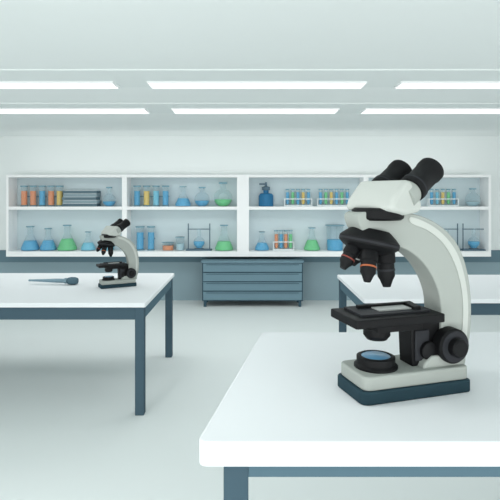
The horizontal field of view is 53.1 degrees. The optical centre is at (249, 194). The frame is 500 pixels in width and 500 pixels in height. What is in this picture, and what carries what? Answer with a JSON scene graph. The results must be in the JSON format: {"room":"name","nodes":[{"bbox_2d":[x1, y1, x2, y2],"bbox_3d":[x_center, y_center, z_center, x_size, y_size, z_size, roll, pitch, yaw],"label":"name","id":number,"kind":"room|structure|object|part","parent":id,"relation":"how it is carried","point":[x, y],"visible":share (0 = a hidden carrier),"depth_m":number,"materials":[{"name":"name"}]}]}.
{"room":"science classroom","nodes":[
{"label":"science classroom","id":0,"kind":"room"},
{"bbox_2d":[0,0,499,135],"bbox_3d":[0.000,-0.945,2.610,17.000,0.100,10.220,0,0,0],"label":"ceiling","id":1,"kind":"structure","parent":0,"point":[34,34],"depth_m":3.14,"materials":[{"name":"paint"}]},
{"bbox_2d":[0,81,119,88],"bbox_3d":[-1.930,-0.878,4.000,1.720,0.018,0.200,0,0,0],"label":"ceiling light","id":2,"kind":"object","parent":1,"relation":"attached to","point":[3,84],"depth_m":3.97,"materials":[{"name":"white plastic"}]},
{"bbox_2d":[0,108,149,113],"bbox_3d":[-1.930,-0.878,5.230,1.720,0.018,0.260,0,0,0],"label":"ceiling light","id":3,"kind":"object","parent":1,"relation":"attached to","point":[2,110],"depth_m":5.20,"materials":[{"name":"white plastic"}]},
{"bbox_2d":[0,69,499,86],"bbox_3d":[0.000,-0.891,3.840,17.000,0.008,0.560,0,0,0],"label":"trim","id":4,"kind":"structure","parent":1,"relation":"attached to","point":[121,77],"depth_m":3.71,"materials":[{"name":"white paint"}]},
{"bbox_2d":[0,103,499,112],"bbox_3d":[0.000,-0.891,5.140,17.000,0.008,0.560,0,0,0],"label":"trim","id":5,"kind":"structure","parent":1,"relation":"attached to","point":[151,107],"depth_m":4.96,"materials":[{"name":"white paint"}]},
{"bbox_2d":[171,108,339,113],"bbox_3d":[0.055,-0.878,5.230,1.720,0.018,0.260,0,0,0],"label":"ceiling light","id":6,"kind":"object","parent":1,"relation":"attached to","point":[176,110],"depth_m":5.14,"materials":[{"name":"white plastic"}]},
{"bbox_2d":[147,81,366,88],"bbox_3d":[0.055,-0.878,4.000,1.720,0.018,0.200,0,0,0],"label":"ceiling light","id":7,"kind":"object","parent":1,"relation":"attached to","point":[153,84],"depth_m":3.93,"materials":[{"name":"white plastic"}]},
{"bbox_2d":[360,108,499,113],"bbox_3d":[2.040,-0.878,5.230,1.720,0.018,0.260,0,0,0],"label":"ceiling light","id":8,"kind":"object","parent":1,"relation":"attached to","point":[367,110],"depth_m":5.20,"materials":[{"name":"white plastic"}]},
{"bbox_2d":[394,81,499,88],"bbox_3d":[2.040,-0.878,4.000,1.720,0.018,0.200,0,0,0],"label":"ceiling light","id":9,"kind":"object","parent":1,"relation":"attached to","point":[403,84],"depth_m":3.97,"materials":[{"name":"white plastic"}]},
{"bbox_2d":[0,300,499,499],"bbox_3d":[0.000,1.650,2.610,17.000,0.100,10.220,0,0,0],"label":"floor","id":10,"kind":"structure","parent":0,"point":[70,428],"depth_m":3.82,"materials":[{"name":"plastic"}]},
{"bbox_2d":[0,273,173,414],"bbox_3d":[-1.877,1.190,4.305,2.245,0.820,1.390,0,0,0],"label":"lab bench","id":11,"kind":"object","parent":10,"relation":"on","point":[21,298],"visible":1,"depth_m":3.81,"materials":[{"name":"white laminate"}]},
{"bbox_2d":[28,277,78,284],"bbox_3d":[-1.717,0.747,4.360,0.446,0.066,0.066,0,0,4],"label":"pipette","id":12,"kind":"object","parent":11,"relation":"on","point":[71,280],"visible":1,"depth_m":4.34,"materials":[{"name":"blue"}]},
{"bbox_2d":[96,218,138,288],"bbox_3d":[-1.143,0.492,4.286,0.356,0.575,0.210,0,0,-28],"label":"microscope","id":13,"kind":"object","parent":11,"relation":"on","point":[127,272],"visible":1,"depth_m":4.24,"materials":[{"name":"white plastic"}]},
{"bbox_3d":[-1.173,0.595,4.249,0.240,0.020,0.135,0,0,-28],"label":"stage plate","id":14,"kind":"part","parent":13,"relation":"part of","materials":[{"name":"black plastic"}]},
{"bbox_3d":[-1.118,0.536,4.278,0.321,0.396,0.070,0,0,-28],"label":"arm","id":15,"kind":"part","parent":13,"relation":"part of","materials":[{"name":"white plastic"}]},
{"bbox_3d":[-1.046,0.524,4.276,0.171,0.343,0.004,0,0,-28],"label":"arm highlight panel","id":16,"kind":"part","parent":13,"relation":"part of","materials":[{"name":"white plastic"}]},
{"bbox_3d":[-1.012,0.667,4.267,0.085,0.085,0.054,0,0,-28],"label":"focus knob","id":17,"kind":"part","parent":13,"relation":"part of","materials":[{"name":"black plastic"}]},
{"bbox_3d":[-0.802,1.208,3.658,0.065,0.784,0.065,0,0,0],"label":"leg","id":18,"kind":"part","parent":11,"relation":"part of","materials":[{"name":"blue metal"}]},
{"bbox_3d":[-0.802,1.208,4.952,0.065,0.784,0.065,0,0,0],"label":"leg","id":19,"kind":"part","parent":11,"relation":"part of","materials":[{"name":"blue metal"}]},
{"bbox_2d":[201,258,303,306],"bbox_3d":[0.036,1.272,7.308,1.470,0.657,0.364,0,0,0],"label":"base cabinet","id":20,"kind":"object","parent":10,"relation":"on","point":[223,279],"visible":1,"depth_m":7.13,"materials":[{"name":"blue metal"}]},
{"bbox_2d":[199,332,499,499],"bbox_3d":[0.812,1.100,1.702,1.875,1.000,0.975,0,0,0],"label":"lab bench","id":21,"kind":"object","parent":10,"relation":"on","point":[285,412],"visible":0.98,"depth_m":1.32,"materials":[{"name":"white laminate"}]},
{"bbox_3d":[-0.035,1.131,1.276,0.062,0.937,0.062,0,0,0],"label":"leg","id":22,"kind":"part","parent":21,"relation":"part of","materials":[{"name":"blue metal"}]},
{"bbox_2d":[331,158,470,405],"bbox_3d":[0.465,0.241,1.574,0.444,0.718,0.262,0,0,-17],"label":"microscope","id":23,"kind":"object","parent":21,"relation":"on","point":[381,222],"visible":1,"depth_m":1.50,"materials":[{"name":"white plastic"}]},
{"bbox_3d":[0.419,0.369,1.536,0.300,0.025,0.168,0,0,-17],"label":"stage plate","id":24,"kind":"part","parent":23,"relation":"part of","materials":[{"name":"black plastic"}]},
{"bbox_3d":[0.494,0.296,1.558,0.401,0.495,0.087,0,0,-17],"label":"arm","id":25,"kind":"part","parent":23,"relation":"part of","materials":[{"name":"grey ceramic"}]},
{"bbox_3d":[0.546,0.475,1.527,0.056,0.056,0.022,0,0,-17],"label":"stage knob","id":26,"kind":"part","parent":23,"relation":"part of","materials":[{"name":"black plastic"}]},
{"bbox_3d":[0.581,0.281,1.539,0.214,0.428,0.005,0,0,-17],"label":"arm highlight panel","id":27,"kind":"part","parent":23,"relation":"part of","materials":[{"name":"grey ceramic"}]},
{"bbox_3d":[0.620,0.460,1.519,0.106,0.106,0.067,0,0,-17],"label":"focus knob","id":28,"kind":"part","parent":23,"relation":"part of","materials":[{"name":"black plastic"}]},
{"bbox_2d":[337,275,499,331],"bbox_3d":[1.976,1.190,4.325,2.248,0.820,1.150,0,0,0],"label":"lab bench","id":29,"kind":"object","parent":10,"relation":"on","point":[484,289],"visible":0.59,"depth_m":4.13,"materials":[{"name":"white"}]},
{"bbox_3d":[0.899,1.208,4.853,0.065,0.784,0.065,0,0,0],"label":"leg","id":30,"kind":"part","parent":29,"relation":"part of","materials":[{"name":"blue metal"}]},
{"bbox_2d":[0,136,499,249],"bbox_3d":[0.000,0.352,7.670,17.000,2.495,0.100,0,0,0],"label":"wall","id":31,"kind":"structure","parent":0,"point":[19,155],"depth_m":7.62,"materials":[{"name":"paint"}]},
{"bbox_2d":[6,175,490,256],"bbox_3d":[-0.021,0.302,7.445,7.082,1.195,0.290,0,0,0],"label":"open shelving","id":32,"kind":"object","parent":31,"relation":"attached to","point":[244,217],"visible":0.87,"depth_m":7.58,"materials":[{"name":"white"}]},
{"bbox_2d":[21,226,39,250],"bbox_3d":[-3.279,0.645,7.460,0.270,0.360,0.270,0,0,0],"label":"flask","id":33,"kind":"object","parent":32,"relation":"in","point":[28,245],"visible":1,"depth_m":7.38,"materials":[{"name":"clear glass"}]},
{"bbox_2d":[20,186,46,205],"bbox_3d":[-3.234,0.015,7.461,0.383,0.310,0.118,0,0,0],"label":"tubes","id":34,"kind":"object","parent":32,"relation":"on","point":[24,196],"visible":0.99,"depth_m":7.42,"materials":[{"name":"clear glass"}]},
{"bbox_2d":[40,228,56,250],"bbox_3d":[-3.010,0.660,7.460,0.250,0.330,0.250,0,0,0],"label":"flask","id":35,"kind":"object","parent":32,"relation":"in","point":[46,245],"visible":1,"depth_m":7.38,"materials":[{"name":"clear glass"}]},
{"bbox_2d":[47,186,63,205],"bbox_3d":[-2.902,0.015,7.461,0.242,0.310,0.118,0,0,0],"label":"tubes","id":36,"kind":"object","parent":32,"relation":"on","point":[51,196],"visible":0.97,"depth_m":7.42,"materials":[{"name":"clear glass"}]},
{"bbox_2d":[57,225,76,250],"bbox_3d":[-2.727,0.635,7.460,0.290,0.380,0.290,0,0,0],"label":"flask","id":37,"kind":"object","parent":32,"relation":"in","point":[67,244],"visible":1,"depth_m":7.37,"materials":[{"name":"clear glass"}]},
{"bbox_2d":[62,190,100,206],"bbox_3d":[-2.504,0.050,7.450,0.520,0.240,0.200,0,0,0],"label":"book stack","id":38,"kind":"object","parent":32,"relation":"on","point":[71,198],"visible":1,"depth_m":7.35,"materials":[{"name":"blue paper"}]},
{"bbox_2d":[81,231,94,249],"bbox_3d":[-2.414,0.685,7.460,0.220,0.280,0.220,0,0,0],"label":"flask","id":39,"kind":"object","parent":32,"relation":"in","point":[88,245],"visible":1,"depth_m":7.39,"materials":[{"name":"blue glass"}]},
{"bbox_2d":[103,187,115,205],"bbox_3d":[-2.101,0.025,7.460,0.199,0.290,0.199,0,0,0],"label":"flask","id":40,"kind":"object","parent":32,"relation":"on","point":[106,203],"visible":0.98,"depth_m":7.40,"materials":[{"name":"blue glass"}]},
{"bbox_2d":[135,226,144,250],"bbox_3d":[-1.639,0.645,7.460,0.138,0.360,0.138,0,0,0],"label":"tubes","id":41,"kind":"object","parent":32,"relation":"on","point":[140,235],"visible":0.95,"depth_m":7.42,"materials":[{"name":"clear glass"}]},
{"bbox_2d":[133,186,168,205],"bbox_3d":[-1.472,0.015,7.461,0.540,0.310,0.118,0,0,0],"label":"tubes","id":42,"kind":"object","parent":32,"relation":"on","point":[137,196],"visible":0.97,"depth_m":7.42,"materials":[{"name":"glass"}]},
{"bbox_2d":[147,226,154,250],"bbox_3d":[-1.475,0.645,7.460,0.125,0.360,0.125,0,0,0],"label":"tubes","id":43,"kind":"object","parent":32,"relation":"on","point":[151,238],"visible":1,"depth_m":7.42,"materials":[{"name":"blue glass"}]},
{"bbox_2d":[161,242,174,249],"bbox_3d":[-1.222,0.765,7.460,0.194,0.120,0.194,0,0,0],"label":"beaker","id":44,"kind":"object","parent":32,"relation":"in","point":[165,247],"visible":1,"depth_m":7.41,"materials":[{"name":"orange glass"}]},
{"bbox_2d":[175,236,183,249],"bbox_3d":[-1.043,0.725,7.460,0.148,0.200,0.148,0,0,0],"label":"beaker","id":45,"kind":"object","parent":32,"relation":"in","point":[179,246],"visible":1,"depth_m":7.41,"materials":[{"name":"clear glass"}]},
{"bbox_2d":[175,186,190,205],"bbox_3d":[-0.999,0.020,7.460,0.240,0.300,0.240,0,0,0],"label":"flask","id":46,"kind":"object","parent":32,"relation":"on","point":[180,201],"visible":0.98,"depth_m":7.38,"materials":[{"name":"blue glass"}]},
{"bbox_2d":[186,223,211,250],"bbox_3d":[-0.760,0.625,7.460,0.380,0.400,0.170,0,0,0],"label":"stand","id":47,"kind":"object","parent":32,"relation":"in","point":[198,244],"visible":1,"depth_m":7.42,"materials":[{"name":"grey metal"}]},
{"bbox_2d":[195,187,208,205],"bbox_3d":[-0.715,0.025,7.460,0.229,0.290,0.229,0,0,0],"label":"flask","id":48,"kind":"object","parent":32,"relation":"on","point":[199,203],"visible":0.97,"depth_m":7.39,"materials":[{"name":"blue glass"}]},
{"bbox_2d":[214,182,231,205],"bbox_3d":[-0.402,-0.010,7.460,0.279,0.360,0.279,0,0,0],"label":"flask","id":49,"kind":"object","parent":32,"relation":"on","point":[221,202],"visible":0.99,"depth_m":7.37,"materials":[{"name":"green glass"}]},
{"bbox_2d":[215,225,232,250],"bbox_3d":[-0.388,0.635,7.460,0.280,0.380,0.280,0,0,0],"label":"flask","id":50,"kind":"object","parent":32,"relation":"in","point":[221,245],"visible":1,"depth_m":7.37,"materials":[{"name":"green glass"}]},
{"bbox_3d":[-0.021,0.193,7.441,7.022,0.045,0.273,0,0,0],"label":"shelf","id":51,"kind":"part","parent":32,"relation":"part of","materials":[{"name":"white"}]},
{"bbox_2d":[255,231,268,249],"bbox_3d":[0.179,0.685,7.460,0.220,0.280,0.220,0,0,0],"label":"flask","id":52,"kind":"object","parent":32,"relation":"in","point":[260,245],"visible":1,"depth_m":7.39,"materials":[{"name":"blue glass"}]},
{"bbox_2d":[259,182,272,206],"bbox_3d":[0.238,-0.010,7.460,0.220,0.360,0.220,0,0,0],"label":"bottle","id":53,"kind":"object","parent":32,"relation":"on","point":[265,198],"visible":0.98,"depth_m":7.38,"materials":[{"name":"blue glass"}]},
{"bbox_2d":[273,230,293,250],"bbox_3d":[0.499,0.675,7.460,0.313,0.300,0.100,0,0,0],"label":"test tube rack","id":54,"kind":"object","parent":32,"relation":"in","point":[276,241],"visible":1,"depth_m":7.44,"materials":[{"name":"white plastic"}]},
{"bbox_2d":[284,189,311,205],"bbox_3d":[0.715,0.040,7.460,0.417,0.260,0.100,0,0,0],"label":"test tube rack","id":55,"kind":"object","parent":32,"relation":"on","point":[287,198],"visible":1,"depth_m":7.44,"materials":[{"name":"white plastic"}]},
{"bbox_2d":[304,227,319,250],"bbox_3d":[0.924,0.655,7.460,0.250,0.340,0.250,0,0,0],"label":"flask","id":56,"kind":"object","parent":32,"relation":"in","point":[311,245],"visible":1,"depth_m":7.38,"materials":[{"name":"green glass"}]},
{"bbox_2d":[316,189,348,205],"bbox_3d":[1.252,0.040,7.460,0.507,0.260,0.100,0,0,0],"label":"test tube rack","id":57,"kind":"object","parent":32,"relation":"on","point":[320,198],"visible":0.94,"depth_m":7.44,"materials":[{"name":"white plastic"}]},
{"bbox_2d":[325,224,344,250],"bbox_3d":[1.267,0.635,7.460,0.285,0.380,0.285,0,0,0],"label":"beaker","id":58,"kind":"object","parent":32,"relation":"in","point":[332,244],"visible":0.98,"depth_m":7.37,"materials":[{"name":"clear glass"}]},
{"bbox_2d":[427,189,458,205],"bbox_3d":[2.876,0.040,7.460,0.447,0.260,0.100,0,0,0],"label":"test tube rack","id":59,"kind":"object","parent":32,"relation":"on","point":[454,199],"visible":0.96,"depth_m":7.44,"materials":[{"name":"white plastic"}]},
{"bbox_2d":[436,223,460,250],"bbox_3d":[2.936,0.625,7.460,0.380,0.400,0.170,0,0,0],"label":"stand","id":60,"kind":"object","parent":32,"relation":"in","point":[436,223],"visible":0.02,"depth_m":7.45,"materials":[{"name":"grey metal"}]},
{"bbox_2d":[466,188,479,205],"bbox_3d":[3.323,0.035,7.460,0.219,0.270,0.219,0,0,0],"label":"flask","id":61,"kind":"object","parent":32,"relation":"on","point":[467,203],"visible":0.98,"depth_m":7.40,"materials":[{"name":"clear glass"}]},
{"bbox_2d":[461,223,485,250],"bbox_3d":[3.338,0.625,7.460,0.380,0.400,0.170,0,0,0],"label":"stand","id":62,"kind":"object","parent":32,"relation":"in","point":[473,245],"visible":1,"depth_m":7.43,"materials":[{"name":"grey metal"}]},
{"bbox_2d":[0,250,499,299],"bbox_3d":[0.000,1.220,7.605,17.000,0.760,0.030,0,0,0],"label":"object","id":63,"kind":"structure","parent":31,"relation":"attached to","point":[320,280],"depth_m":7.60,"materials":[{"name":"blue paint"}]}
]}

